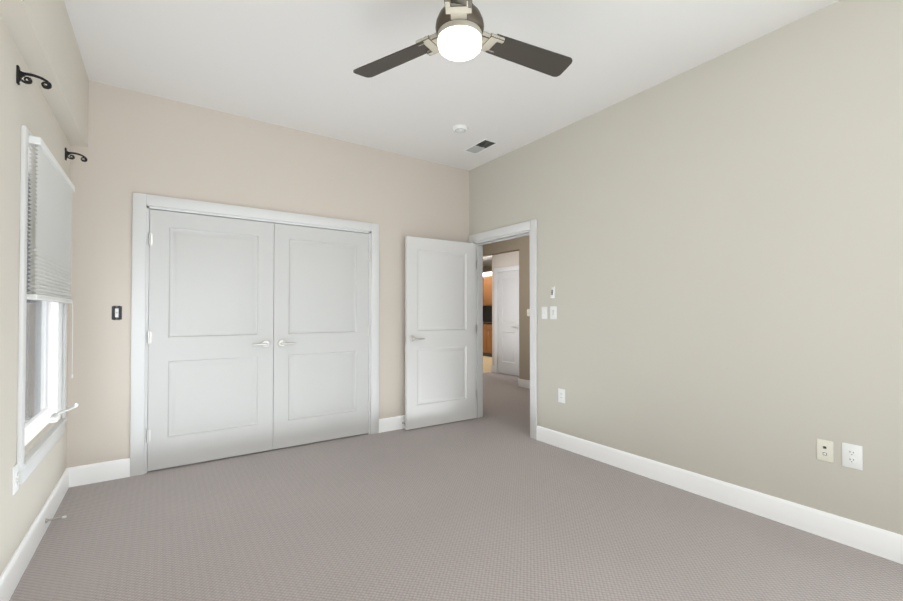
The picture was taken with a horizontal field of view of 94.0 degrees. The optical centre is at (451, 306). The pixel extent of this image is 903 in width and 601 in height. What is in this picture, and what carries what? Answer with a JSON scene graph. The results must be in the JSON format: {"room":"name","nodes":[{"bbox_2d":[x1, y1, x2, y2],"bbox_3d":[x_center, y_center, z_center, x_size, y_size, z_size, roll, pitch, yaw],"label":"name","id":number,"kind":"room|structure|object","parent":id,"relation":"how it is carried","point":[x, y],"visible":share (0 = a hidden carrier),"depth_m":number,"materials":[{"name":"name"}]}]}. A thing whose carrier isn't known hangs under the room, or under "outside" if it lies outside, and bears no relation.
{"room":"empty bedroom","nodes":[
{"label":"empty bedroom","id":0,"kind":"room"},
{"bbox_2d":[0,16,69,575],"bbox_3d":[-1.429,-0.213,0.985,0.160,2.900,4.940,1,-1,-35],"label":"wall","id":1,"kind":"structure","parent":0,"point":[27,106],"depth_m":1.87,"materials":[{"name":"beige paint"}]},
{"bbox_2d":[12,463,18,494],"bbox_3d":[-1.966,0.774,1.901,0.010,0.125,0.080,1,-1,-35],"label":"outlet","id":2,"kind":"object","parent":1,"relation":"attached to","point":[15,479],"visible":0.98,"depth_m":1.89,"materials":[{"name":"white plastic"}]},
{"bbox_2d":[16,65,51,88],"bbox_3d":[-1.894,-1.036,1.914,0.115,0.080,0.026,1,-1,-35],"label":"curtain bracket","id":3,"kind":"object","parent":1,"relation":"attached to","point":[20,75],"visible":1,"depth_m":1.90,"materials":[{"name":"black metal"}]},
{"bbox_2d":[0,467,71,600],"bbox_3d":[-1.356,1.170,1.017,0.016,0.135,4.700,1,-1,-35],"label":"baseboard","id":4,"kind":"structure","parent":1,"relation":"attached to","point":[14,570],"depth_m":2.10,"materials":[{"name":"white wood"}]},
{"bbox_2d":[45,515,66,522],"bbox_3d":[-2.227,1.193,2.372,0.089,0.024,0.024,1,-1,-35],"label":"door stop","id":5,"kind":"object","parent":4,"relation":"attached to","point":[47,520],"visible":1,"depth_m":2.37,"materials":[{"name":"silver metal"}]},
{"bbox_2d":[17,125,67,484],"bbox_3d":[-2.354,-0.003,2.349,0.186,1.664,1.110,1,-1,-35],"label":"window frame","id":6,"kind":"structure","parent":1,"relation":"attached to","point":[29,462],"depth_m":1.96,"materials":[{"name":"white wood"}]},
{"bbox_2d":[25,147,78,445],"bbox_3d":[-2.321,-0.058,2.372,0.266,1.526,1.002,1,-1,-35],"label":"window","id":7,"kind":"structure","parent":1,"relation":"in","point":[41,412],"depth_m":2.55,"materials":[{"name":"white glass"}]},
{"bbox_2d":[27,135,74,377],"bbox_3d":[-2.274,-0.171,2.406,0.062,1.282,0.976,1,-1,-35],"label":"window shade","id":8,"kind":"object","parent":7,"relation":"attached to","point":[52,187],"visible":0.98,"depth_m":2.25,"materials":[{"name":"white fabric"}]},
{"bbox_2d":[65,148,87,161],"bbox_3d":[-2.541,-1.024,2.852,0.115,0.080,0.026,1,-1,-35],"label":"curtain bracket","id":9,"kind":"object","parent":1,"relation":"attached to","point":[67,153],"visible":1,"depth_m":2.84,"materials":[{"name":"black metal"}]},
{"bbox_2d":[66,80,468,467],"bbox_3d":[-1.227,-0.173,4.050,3.650,2.900,0.120,1,-1,-35],"label":"wall","id":10,"kind":"structure","parent":0,"point":[140,142],"depth_m":3.39,"materials":[{"name":"beige paint"}]},
{"bbox_2d":[72,458,129,486],"bbox_3d":[-2.532,1.196,3.050,0.325,0.135,0.016,1,-1,-35],"label":"baseboard","id":11,"kind":"structure","parent":10,"relation":"attached to","point":[116,469],"depth_m":3.04,"materials":[{"name":"white wood"}]},
{"bbox_2d":[112,306,121,319],"bbox_3d":[-2.469,0.044,3.106,0.060,0.106,0.021,1,-1,-35],"label":"light switch","id":12,"kind":"object","parent":10,"relation":"attached to","point":[116,312],"visible":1,"depth_m":3.11,"materials":[{"name":"grey plastic"}]},
{"bbox_2d":[146,209,273,470],"bbox_3d":[-1.944,0.255,3.464,0.907,2.005,0.096,1,-1,-35],"label":"closet door","id":13,"kind":"structure","parent":10,"relation":"in","point":[210,341],"depth_m":3.45,"materials":[{"name":"grey wood"}]},
{"bbox_2d":[130,192,378,476],"bbox_3d":[-1.604,0.211,3.773,2.010,2.125,0.140,1,-1,-35],"label":"trim","id":14,"kind":"structure","parent":10,"relation":"attached to","point":[139,331],"depth_m":3.25,"materials":[{"name":"white wood"}]},
{"bbox_2d":[273,223,369,448],"bbox_3d":[-1.196,0.261,3.980,0.907,2.005,0.096,1,-1,-35],"label":"closet door","id":15,"kind":"structure","parent":10,"relation":"in","point":[321,331],"depth_m":3.97,"materials":[{"name":"grey wood"}]},
{"bbox_2d":[379,415,404,432],"bbox_3d":[-0.264,1.217,4.613,1.165,0.135,0.016,1,-1,-35],"label":"baseboard","id":16,"kind":"structure","parent":10,"relation":"attached to","point":[391,423],"depth_m":4.36,"materials":[{"name":"white wood"}]},
{"bbox_2d":[64,0,839,266],"bbox_3d":[0.849,-1.620,7.357,11.200,0.080,12.820,1,-1,-35],"label":"ceiling","id":17,"kind":"structure","parent":0,"point":[293,64],"depth_m":2.79,"materials":[{"name":"white paint"}]},
{"bbox_2d":[0,0,88,147],"bbox_3d":[-1.324,-1.417,1.073,0.095,0.490,4.700,1,-1,-35],"label":"bulkhead","id":18,"kind":"object","parent":17,"relation":"attached to","point":[41,32],"visible":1,"depth_m":2.17,"materials":[{"name":"beige paint"}]},
{"bbox_2d":[453,124,467,132],"bbox_3d":[0.080,-1.610,3.824,0.140,0.033,0.140,1,-1,-35],"label":"smoke detector","id":19,"kind":"object","parent":17,"relation":"attached to","point":[460,128],"visible":1,"depth_m":3.79,"materials":[{"name":"white plastic"}]},
{"bbox_2d":[353,0,571,77],"bbox_3d":[0.108,-1.438,2.117,1.112,0.420,1.189,1,-1,-35],"label":"fan","id":20,"kind":"object","parent":17,"relation":"hanging from","point":[460,34],"visible":1,"depth_m":2.10,"materials":[{"name":"brown wood"}]},
{"bbox_2d":[463,139,497,153],"bbox_3d":[0.290,-1.615,4.255,0.170,0.012,0.360,1,-1,-35],"label":"ceiling vent","id":21,"kind":"object","parent":17,"relation":"in","point":[481,146],"visible":1,"depth_m":4.24,"materials":[{"name":"white plastic"}]},
{"bbox_2d":[9,372,902,600],"bbox_3d":[-0.049,1.312,4.454,6.470,0.060,9.120,1,-1,-35],"label":"floor carpet","id":22,"kind":"object","parent":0,"point":[495,502],"visible":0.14,"depth_m":2.32,"materials":[{"name":"grey carpet"}]},
{"bbox_2d":[483,266,490,276],"bbox_3d":[-0.518,-0.040,14.240,5.580,2.900,0.100,1,-1,-35],"label":"wall","id":23,"kind":"structure","parent":0,"point":[485,269],"depth_m":15.44,"materials":[{"name":"beige paint"}]},
{"bbox_2d":[483,276,491,307],"bbox_3d":[1.209,-0.452,12.158,0.342,0.830,0.478,1,-1,-35],"label":"upper cabinet","id":24,"kind":"object","parent":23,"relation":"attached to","point":[487,281],"depth_m":12.11,"materials":[{"name":"brown wood"}]},
{"bbox_2d":[483,356,491,372],"bbox_3d":[1.837,1.397,10.925,5.480,0.060,8.000,1,-1,-35],"label":"floor","id":25,"kind":"structure","parent":0,"point":[487,362],"depth_m":9.89,"materials":[{"name":"beige"}]},
{"bbox_2d":[483,324,486,355],"bbox_3d":[1.098,0.932,12.063,0.611,0.900,0.478,1,-1,-35],"label":"base cabinet","id":26,"kind":"object","parent":25,"relation":"on","point":[484,325],"depth_m":11.77,"materials":[{"name":"brown wood"}]},
{"bbox_2d":[487,324,491,355],"bbox_3d":[1.370,0.927,11.670,0.611,0.900,0.478,1,-1,-35],"label":"base cabinet","id":27,"kind":"object","parent":25,"relation":"on","point":[489,326],"depth_m":11.60,"materials":[{"name":"brown wood"}]},
{"bbox_2d":[491,251,518,365],"bbox_3d":[1.646,-0.127,7.608,0.120,2.900,2.680,1,-1,-35],"label":"wall","id":28,"kind":"structure","parent":0,"point":[505,259],"depth_m":8.52,"materials":[{"name":"beige paint"}]},
{"bbox_2d":[491,265,518,372],"bbox_3d":[1.646,0.261,7.600,0.156,2.125,2.716,1,-1,-35],"label":"door frame","id":29,"kind":"structure","parent":28,"relation":"attached to","point":[494,368],"depth_m":8.53,"materials":[{"name":"white wood"}]},
{"bbox_2d":[497,270,518,375],"bbox_3d":[1.129,0.312,8.275,0.158,2.023,0.633,1,-1,-35],"label":"door","id":30,"kind":"structure","parent":28,"relation":"in","point":[508,322],"depth_m":8.26,"materials":[{"name":"grey wood"}]},
{"bbox_2d":[483,235,529,379],"bbox_3d":[1.205,-0.136,6.927,0.120,2.900,6.500,1,-1,-35],"label":"wall","id":31,"kind":"structure","parent":0,"point":[521,245],"depth_m":6.86,"materials":[{"name":"beige paint"}]},
{"bbox_2d":[518,378,529,388],"bbox_3d":[2.026,1.230,5.615,0.036,0.135,3.236,1,-1,-35],"label":"baseboard","id":32,"kind":"structure","parent":31,"relation":"attached to","point":[522,383],"depth_m":6.80,"materials":[{"name":"white wood"}]},
{"bbox_2d":[469,0,902,534],"bbox_3d":[1.626,-0.187,3.016,0.115,2.900,4.820,1,-1,-35],"label":"wall","id":33,"kind":"structure","parent":0,"point":[720,253],"depth_m":2.63,"materials":[{"name":"beige paint"}]},
{"bbox_2d":[468,219,537,439],"bbox_3d":[0.568,0.221,4.550,0.160,2.125,1.095,1,-1,-35],"label":"door frame","id":34,"kind":"structure","parent":33,"relation":"attached to","point":[522,229],"depth_m":4.41,"materials":[{"name":"white wood"}]},
{"bbox_2d":[405,236,475,429],"bbox_3d":[-0.100,0.270,4.614,0.894,2.005,0.158,0,-1,-34],"label":"bedroom door","id":35,"kind":"structure","parent":34,"relation":"attached to","point":[439,331],"depth_m":4.57,"materials":[{"name":"white wood"}]},
{"bbox_2d":[542,307,546,318],"bbox_3d":[0.875,0.056,3.984,0.019,0.115,0.070,1,-1,-35],"label":"toggle light switch","id":36,"kind":"object","parent":33,"relation":"attached to","point":[544,312],"visible":1,"depth_m":3.98,"materials":[{"name":"white plastic"}]},
{"bbox_2d":[551,286,554,297],"bbox_3d":[0.937,-0.134,3.895,0.020,0.108,0.042,1,-1,-35],"label":"remote","id":37,"kind":"object","parent":33,"relation":"attached to","point":[553,292],"visible":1,"depth_m":3.88,"materials":[{"name":"white plastic"}]},
{"bbox_2d":[550,306,556,318],"bbox_3d":[0.942,0.055,3.896,0.009,0.120,0.078,1,-1,-35],"label":"switch","id":38,"kind":"object","parent":33,"relation":"attached to","point":[553,312],"visible":1,"depth_m":3.89,"materials":[{"name":"white plastic"}]},
{"bbox_2d":[558,388,564,402],"bbox_3d":[0.995,0.804,3.808,0.010,0.125,0.080,1,-1,-35],"label":"outlet","id":39,"kind":"object","parent":33,"relation":"attached to","point":[561,395],"visible":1,"depth_m":3.80,"materials":[{"name":"white plastic"}]},
{"bbox_2d":[536,426,902,563],"bbox_3d":[1.847,1.190,2.561,0.016,0.135,3.610,1,-1,-35],"label":"baseboard","id":40,"kind":"structure","parent":33,"relation":"attached to","point":[886,544],"depth_m":2.58,"materials":[{"name":"white wood"}]},
{"bbox_2d":[817,439,833,462],"bbox_3d":[2.038,0.784,2.297,0.007,0.115,0.070,1,-1,-35],"label":"outlet","id":41,"kind":"object","parent":33,"relation":"attached to","point":[824,450],"visible":1,"depth_m":2.29,"materials":[{"name":"white plastic"}]},
{"bbox_2d":[842,442,862,469],"bbox_3d":[2.099,0.783,2.206,0.010,0.125,0.080,1,-1,-35],"label":"duplex electrical outlet","id":42,"kind":"object","parent":33,"relation":"attached to","point":[852,455],"visible":1,"depth_m":2.20,"materials":[{"name":"white plastic"}]}
]}

